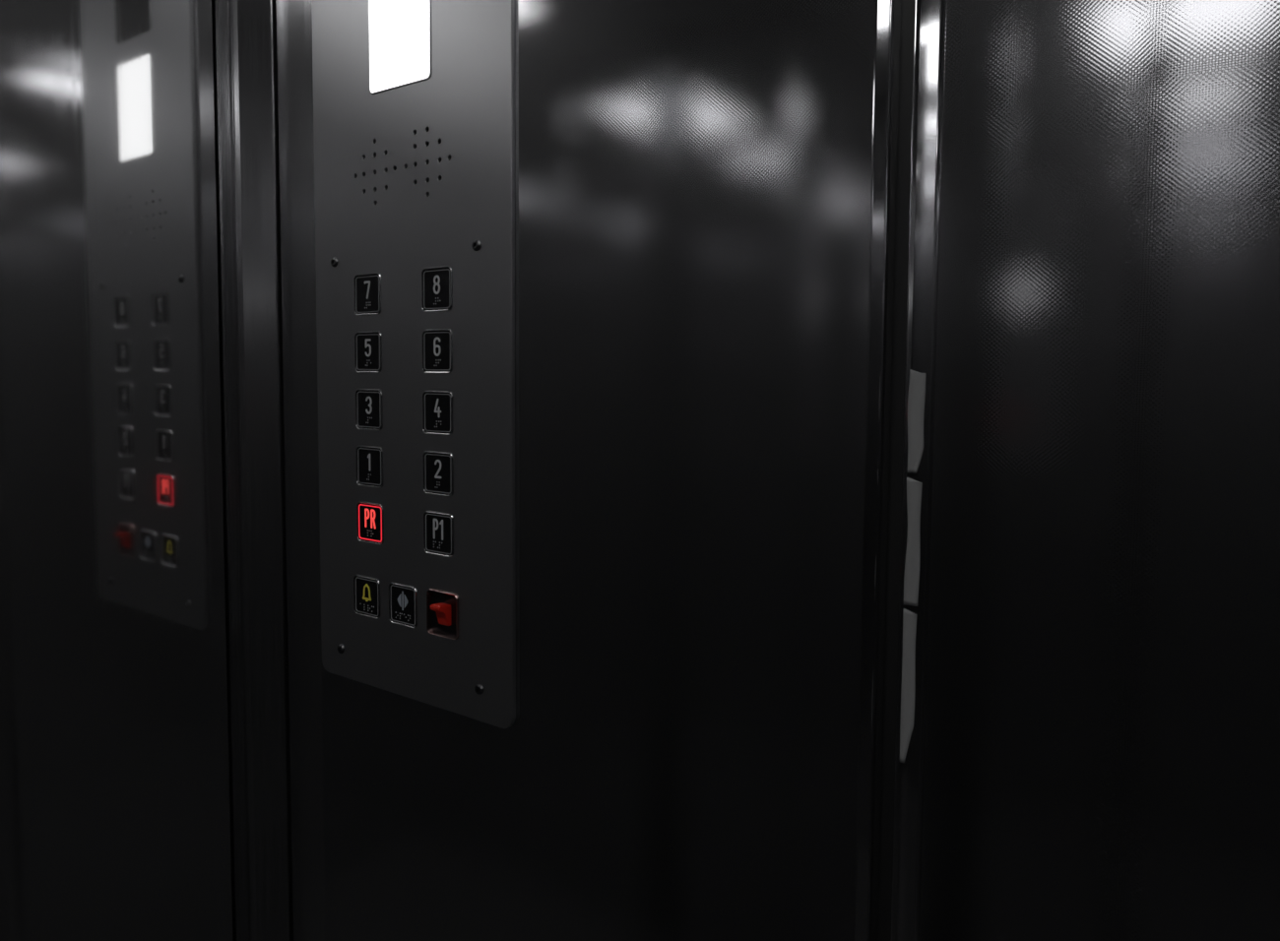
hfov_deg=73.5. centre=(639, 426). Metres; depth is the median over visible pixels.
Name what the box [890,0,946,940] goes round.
trim
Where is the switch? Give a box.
[426,588,458,639]
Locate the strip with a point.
(293, 17)
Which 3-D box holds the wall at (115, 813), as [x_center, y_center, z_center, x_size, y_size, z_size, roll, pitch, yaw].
[-0.729,0.283,0.320,0.040,2.185,1.308,3,4,34]
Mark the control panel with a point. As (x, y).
(414, 100)
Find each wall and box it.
[0,0,233,940]
[321,0,1279,940]
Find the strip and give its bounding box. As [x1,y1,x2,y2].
[276,0,325,940]
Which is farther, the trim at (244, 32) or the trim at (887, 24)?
the trim at (244, 32)
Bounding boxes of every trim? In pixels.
[211,0,293,940]
[853,0,901,940]
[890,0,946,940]
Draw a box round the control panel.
[311,0,515,728]
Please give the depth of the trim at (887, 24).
0.48 m
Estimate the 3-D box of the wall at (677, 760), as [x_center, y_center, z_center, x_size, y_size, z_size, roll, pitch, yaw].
[0.199,0.281,0.464,1.150,2.185,0.035,3,4,34]
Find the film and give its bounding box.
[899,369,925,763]
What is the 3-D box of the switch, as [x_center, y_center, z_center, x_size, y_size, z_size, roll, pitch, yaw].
[-0.156,0.147,0.668,0.035,0.036,0.014,3,4,34]

